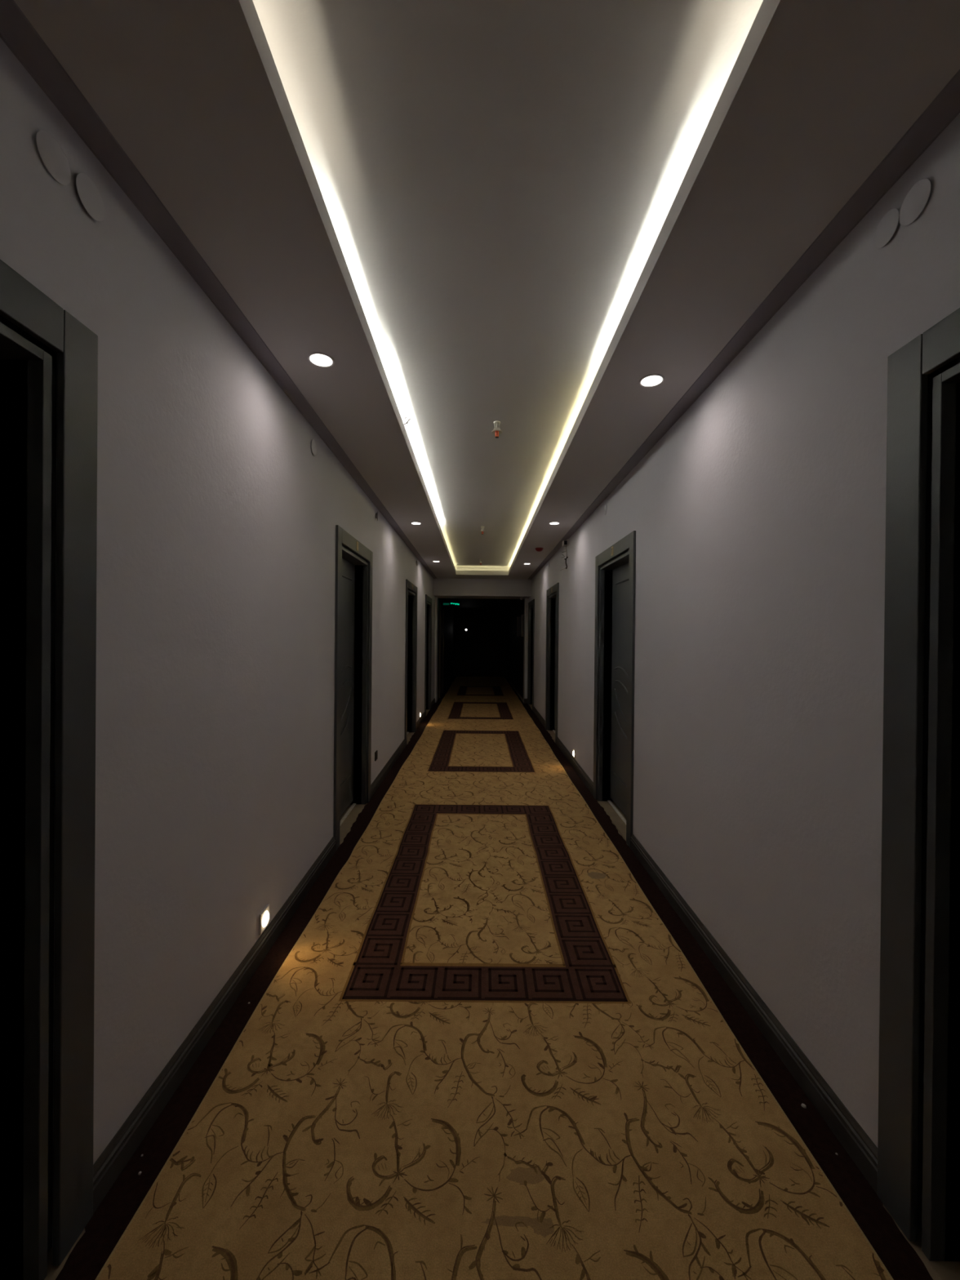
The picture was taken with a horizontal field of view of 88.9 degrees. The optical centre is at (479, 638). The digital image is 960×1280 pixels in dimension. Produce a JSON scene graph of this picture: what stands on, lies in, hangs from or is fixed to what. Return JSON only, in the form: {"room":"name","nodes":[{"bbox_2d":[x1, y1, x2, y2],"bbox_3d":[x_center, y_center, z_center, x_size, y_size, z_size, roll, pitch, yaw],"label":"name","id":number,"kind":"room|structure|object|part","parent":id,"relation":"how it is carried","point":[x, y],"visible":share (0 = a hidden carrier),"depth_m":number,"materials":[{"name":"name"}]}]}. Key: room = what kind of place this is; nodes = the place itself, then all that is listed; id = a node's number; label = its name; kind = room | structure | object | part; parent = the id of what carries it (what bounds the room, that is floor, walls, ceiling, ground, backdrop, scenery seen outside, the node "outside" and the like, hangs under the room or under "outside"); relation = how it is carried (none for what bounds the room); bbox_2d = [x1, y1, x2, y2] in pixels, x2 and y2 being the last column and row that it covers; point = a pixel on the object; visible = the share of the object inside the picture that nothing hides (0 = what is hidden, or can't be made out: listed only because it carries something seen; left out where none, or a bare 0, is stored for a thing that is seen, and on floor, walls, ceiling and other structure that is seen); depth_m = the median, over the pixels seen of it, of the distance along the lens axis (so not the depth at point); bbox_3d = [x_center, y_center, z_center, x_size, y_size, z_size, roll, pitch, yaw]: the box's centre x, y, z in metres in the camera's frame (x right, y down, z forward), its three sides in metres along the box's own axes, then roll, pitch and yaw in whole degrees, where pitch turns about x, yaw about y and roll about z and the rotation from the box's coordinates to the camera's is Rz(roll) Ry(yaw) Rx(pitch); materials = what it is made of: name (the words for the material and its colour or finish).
{"room":"hotel corridor","nodes":[
{"label":"hotel corridor","id":0,"kind":"room"},
{"bbox_2d":[0,37,453,1247],"bbox_3d":[-1.016,-0.046,7.000,0.235,2.826,20.000,1,0,0],"label":"wall","id":1,"kind":"structure","parent":0,"point":[218,515],"depth_m":1.55,"materials":[{"name":"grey paint"}]},
{"bbox_2d":[0,259,97,1279],"bbox_3d":[-0.999,0.336,0.663,0.157,2.116,1.020,1,0,0],"label":"door","id":2,"kind":"structure","parent":1,"relation":"in","point":[48,357],"depth_m":1.05,"materials":[{"name":"grey paint"}]},
{"bbox_3d":[-1.006,0.359,0.663,0.142,2.071,0.910,1,0,0],"label":"frame","id":3,"kind":"part","parent":2,"relation":"part of","materials":[{"name":"grey paint"}]},
{"bbox_2d":[93,836,335,1213],"bbox_3d":[-0.938,1.337,2.170,0.016,0.103,1.985,1,0,0],"label":"baseboard","id":4,"kind":"structure","parent":1,"relation":"attached to","point":[111,1162],"depth_m":1.56,"materials":[{"name":"grey paint"}]},
{"bbox_2d":[0,0,436,578],"bbox_3d":[-0.889,-1.175,3.420,0.070,0.012,12.850,1,0,0],"label":"trim","id":5,"kind":"structure","parent":1,"relation":"attached to","point":[17,33],"depth_m":1.28,"materials":[{"name":"grey paint"}]},
{"bbox_2d":[258,903,269,934],"bbox_3d":[-0.935,1.227,2.138,0.020,0.090,0.090,1,0,0],"label":"step light","id":6,"kind":"object","parent":1,"relation":"attached to","point":[264,917],"visible":1,"depth_m":2.12,"materials":[{"name":"white glass"}]},
{"bbox_2d":[333,524,373,851],"bbox_3d":[-0.997,0.323,3.669,0.160,2.116,1.021,1,0,0],"label":"door","id":7,"kind":"structure","parent":1,"relation":"in","point":[353,575],"depth_m":3.93,"materials":[{"name":"grey paint"}]},
{"bbox_3d":[-1.036,0.319,3.671,0.017,1.595,0.541,1,0,0],"label":"moulding","id":8,"kind":"part","parent":7,"relation":"part of","materials":[{"name":"grey paint"}]},
{"bbox_3d":[-1.006,0.346,3.669,0.142,2.071,0.911,1,0,0],"label":"frame","id":9,"kind":"part","parent":7,"relation":"part of","materials":[{"name":"grey paint"}]},
{"bbox_2d":[374,750,377,761],"bbox_3d":[-0.937,1.067,4.443,0.013,0.084,0.084,1,0,0],"label":"wall socket","id":10,"kind":"object","parent":1,"relation":"attached to","point":[376,751],"visible":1,"depth_m":4.41,"materials":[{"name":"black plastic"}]},
{"bbox_2d":[370,738,405,798],"bbox_3d":[-0.938,1.324,5.178,0.016,0.103,1.988,1,0,0],"label":"baseboard","id":11,"kind":"structure","parent":1,"relation":"attached to","point":[378,780],"depth_m":4.90,"materials":[{"name":"grey paint"}]},
{"bbox_2d":[404,579,417,746],"bbox_3d":[-0.997,0.310,6.688,0.160,2.116,1.042,1,0,0],"label":"door","id":12,"kind":"structure","parent":1,"relation":"in","point":[411,656],"depth_m":7.08,"materials":[{"name":"grey paint"}]},
{"bbox_3d":[-1.006,0.333,6.689,0.142,2.071,0.932,1,0,0],"label":"frame","id":13,"kind":"part","parent":12,"relation":"part of","materials":[{"name":"grey paint"}]},
{"bbox_2d":[416,711,425,729],"bbox_3d":[-0.938,1.312,7.808,0.016,0.103,1.189,1,0,0],"label":"baseboard","id":14,"kind":"structure","parent":1,"relation":"attached to","point":[421,718],"depth_m":7.76,"materials":[{"name":"grey paint"}]},
{"bbox_2d":[424,594,431,716],"bbox_3d":[-0.999,0.301,8.904,0.157,2.116,1.011,1,0,0],"label":"door","id":15,"kind":"structure","parent":1,"relation":"in","point":[428,655],"depth_m":9.28,"materials":[{"name":"grey paint"}]},
{"bbox_3d":[-1.006,0.323,8.904,0.142,2.071,0.901,1,0,0],"label":"frame","id":16,"kind":"part","parent":15,"relation":"part of","materials":[{"name":"grey paint"}]},
{"bbox_2d":[431,697,435,707],"bbox_3d":[-0.938,1.304,9.850,0.016,0.103,0.872,1,0,0],"label":"baseboard","id":17,"kind":"structure","parent":1,"relation":"attached to","point":[433,702],"depth_m":9.81,"materials":[{"name":"grey paint"}]},
{"bbox_2d":[439,604,444,697],"bbox_3d":[-0.890,0.291,11.501,0.025,2.116,1.060,1,0,0],"label":"door","id":18,"kind":"structure","parent":1,"relation":"in","point":[442,607],"depth_m":11.41,"materials":[{"name":"black wood"}]},
{"bbox_2d":[453,608,508,676],"bbox_3d":[0.050,-0.080,17.100,2.367,2.826,0.200,1,0,0],"label":"window","id":19,"kind":"structure","parent":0,"point":[481,651],"depth_m":17.00,"materials":[{"name":"black glass"}]},
{"bbox_2d":[433,577,531,702],"bbox_3d":[0.050,-0.051,10.225,1.967,2.826,0.750,1,0,0],"label":"wall","id":20,"kind":"structure","parent":0,"point":[484,588],"depth_m":9.85,"materials":[{"name":"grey paint"}]},
{"bbox_2d":[13,0,959,608],"bbox_3d":[0.060,-1.195,6.995,2.167,0.410,20.000,1,0,0],"label":"ceiling","id":21,"kind":"structure","parent":0,"point":[498,187],"depth_m":1.34,"materials":[{"name":"white paint"}]},
{"bbox_2d":[306,351,334,367],"bbox_3d":[-0.666,-1.171,2.056,0.110,0.008,0.110,1,0,0],"label":"recessed light","id":22,"kind":"object","parent":21,"relation":"in","point":[320,359],"visible":1,"depth_m":2.05,"materials":[{"name":"white plastic"}]},
{"bbox_2d":[235,0,456,574],"bbox_3d":[-0.442,-1.177,3.258,0.007,0.007,11.926,1,0,0],"label":"trim","id":23,"kind":"structure","parent":21,"relation":"attached to","point":[238,3],"depth_m":1.25,"materials":[{"name":"white paint"}]},
{"bbox_2d":[410,521,421,524],"bbox_3d":[-0.652,-1.184,5.031,0.110,0.008,0.110,1,0,0],"label":"recessed light","id":24,"kind":"object","parent":21,"relation":"in","point":[412,522],"visible":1,"depth_m":5.03,"materials":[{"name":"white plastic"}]},
{"bbox_2d":[442,602,459,605],"bbox_3d":[-0.645,-0.880,11.210,0.395,0.272,0.033,1,0,0],"label":"exit sign","id":25,"kind":"object","parent":21,"relation":"hanging from","point":[443,603],"visible":0.91,"depth_m":11.20,"materials":[{"name":"green plastic"}]},
{"bbox_2d":[480,526,484,534],"bbox_3d":[0.037,-1.298,5.886,0.067,0.095,0.067,1,0,0],"label":"sprinkler","id":26,"kind":"object","parent":21,"relation":"attached to","point":[482,531],"visible":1,"depth_m":5.88,"materials":[{"name":"silver metal"}]},
{"bbox_2d":[491,421,502,438],"bbox_3d":[0.108,-1.285,3.017,0.067,0.095,0.067,1,0,0],"label":"sprinkler","id":27,"kind":"object","parent":21,"relation":"attached to","point":[496,431],"visible":1,"depth_m":3.01,"materials":[{"name":"silver metal"}]},
{"bbox_2d":[535,547,543,551],"bbox_3d":[0.783,-1.157,6.399,0.106,0.043,0.106,1,0,0],"label":"fire alarm","id":28,"kind":"object","parent":21,"relation":"attached to","point":[538,549],"visible":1,"depth_m":6.37,"materials":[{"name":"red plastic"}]},
{"bbox_2d":[548,521,559,524],"bbox_3d":[0.762,-1.171,4.975,0.110,0.008,0.110,1,0,0],"label":"recessed light","id":29,"kind":"object","parent":21,"relation":"in","point":[552,522],"visible":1,"depth_m":4.98,"materials":[{"name":"white plastic"}]},
{"bbox_2d":[508,0,784,574],"bbox_3d":[0.548,-1.168,3.258,0.007,0.007,11.926,1,0,0],"label":"trim","id":30,"kind":"structure","parent":21,"relation":"attached to","point":[780,2],"depth_m":1.25,"materials":[{"name":"white paint"}]},
{"bbox_2d":[639,373,664,386],"bbox_3d":[0.774,-1.159,2.198,0.110,0.008,0.110,1,0,0],"label":"recessed light","id":31,"kind":"object","parent":21,"relation":"in","point":[651,380],"visible":1,"depth_m":2.19,"materials":[{"name":"white plastic"}]},
{"bbox_2d":[44,676,940,1279],"bbox_3d":[0.037,1.426,7.006,2.700,0.100,20.400,1,0,0],"label":"floor","id":32,"kind":"structure","parent":0,"point":[53,1271],"depth_m":1.12,"materials":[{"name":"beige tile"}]},
{"bbox_2d":[55,675,456,1279],"bbox_3d":[-0.871,1.365,7.106,0.153,0.005,19.800,1,0,0],"label":"carpet border","id":33,"kind":"object","parent":32,"relation":"on","point":[112,1217],"visible":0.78,"depth_m":1.51,"materials":[{"name":"black carpet"}]},
{"bbox_2d":[95,675,893,1279],"bbox_3d":[0.044,1.373,7.106,1.773,0.007,19.804,1,0,0],"label":"carpet runner","id":34,"kind":"object","parent":32,"relation":"on","point":[485,1051],"visible":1,"depth_m":1.50,"materials":[{"name":"beige carpet"}]},
{"bbox_2d":[504,676,933,1279],"bbox_3d":[0.946,1.381,7.106,0.148,0.005,19.800,1,0,0],"label":"carpet border","id":35,"kind":"object","parent":32,"relation":"on","point":[901,1260],"visible":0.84,"depth_m":1.53,"materials":[{"name":"black carpet"}]},
{"bbox_2d":[507,113,959,1146],"bbox_3d":[1.115,-0.027,7.000,0.235,2.826,20.000,1,0,0],"label":"wall","id":36,"kind":"structure","parent":0,"point":[757,517],"depth_m":1.65,"materials":[{"name":"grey paint"}]},
{"bbox_2d":[527,599,534,711],"bbox_3d":[1.091,0.316,9.726,0.157,2.116,1.032,1,0,0],"label":"door","id":37,"kind":"structure","parent":36,"relation":"in","point":[531,610],"depth_m":10.11,"materials":[{"name":"grey paint"}]},
{"bbox_3d":[1.099,0.339,9.726,0.142,2.071,0.922,1,0,0],"label":"frame","id":38,"kind":"part","parent":37,"relation":"part of","materials":[{"name":"grey paint"}]},
{"bbox_2d":[533,706,545,728],"bbox_3d":[1.013,1.328,8.337,0.016,0.103,1.753,1,0,0],"label":"baseboard","id":39,"kind":"structure","parent":36,"relation":"attached to","point":[536,713],"depth_m":8.22,"materials":[{"name":"grey paint"}]},
{"bbox_2d":[545,582,559,743],"bbox_3d":[1.090,0.328,6.919,0.160,2.116,1.075,1,0,0],"label":"door","id":40,"kind":"structure","parent":36,"relation":"in","point":[553,601],"depth_m":7.33,"materials":[{"name":"grey paint"}]},
{"bbox_3d":[1.099,0.351,6.919,0.142,2.071,0.965,1,0,0],"label":"frame","id":41,"kind":"part","parent":40,"relation":"part of","materials":[{"name":"grey paint"}]},
{"bbox_2d":[560,538,568,570],"bbox_3d":[0.996,-0.976,5.766,0.101,0.370,0.140,1,0,0],"label":"box","id":42,"kind":"object","parent":36,"relation":"attached to","point":[565,543],"visible":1,"depth_m":5.74,"materials":[{"name":"white plastic"}]},
{"bbox_2d":[572,748,575,758],"bbox_3d":[1.012,1.237,5.247,0.020,0.090,0.090,1,0,0],"label":"step light","id":43,"kind":"object","parent":36,"relation":"attached to","point":[574,750],"visible":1,"depth_m":5.22,"materials":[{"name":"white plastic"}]},
{"bbox_2d":[555,737,593,795],"bbox_3d":[1.013,1.341,5.352,0.016,0.103,2.068,1,0,0],"label":"baseboard","id":44,"kind":"structure","parent":36,"relation":"attached to","point":[581,773],"depth_m":5.05,"materials":[{"name":"grey paint"}]},
{"bbox_2d":[593,530,635,847],"bbox_3d":[1.089,0.342,3.780,0.161,2.116,1.067,1,0,0],"label":"door","id":45,"kind":"structure","parent":36,"relation":"in","point":[615,580],"depth_m":4.00,"materials":[{"name":"grey paint"}]},
{"bbox_3d":[1.099,0.364,3.780,0.142,2.071,0.957,1,0,0],"label":"frame","id":46,"kind":"part","parent":45,"relation":"part of","materials":[{"name":"grey paint"}]},
{"bbox_3d":[1.129,0.338,3.782,0.017,1.595,0.573,1,0,0],"label":"moulding","id":47,"kind":"part","parent":45,"relation":"part of","materials":[{"name":"grey paint"}]},
{"bbox_2d":[528,69,959,579],"bbox_3d":[1.008,-1.158,3.420,0.070,0.012,12.850,1,0,0],"label":"trim","id":48,"kind":"structure","parent":36,"relation":"attached to","point":[944,108],"depth_m":1.44,"materials":[{"name":"grey paint"}]},
{"bbox_2d":[630,833,877,1194],"bbox_3d":[1.013,1.354,2.243,0.016,0.103,2.016,1,0,0],"label":"baseboard","id":49,"kind":"structure","parent":36,"relation":"attached to","point":[860,1147],"depth_m":1.63,"materials":[{"name":"grey paint"}]},
{"bbox_2d":[877,307,959,1279],"bbox_3d":[1.091,0.355,0.721,0.157,2.116,1.020,1,0,0],"label":"door","id":50,"kind":"structure","parent":36,"relation":"in","point":[918,1135],"depth_m":1.14,"materials":[{"name":"grey paint"}]},
{"bbox_3d":[1.099,0.377,0.721,0.142,2.071,0.910,1,0,0],"label":"frame","id":51,"kind":"part","parent":50,"relation":"part of","materials":[{"name":"grey paint"}]}
]}

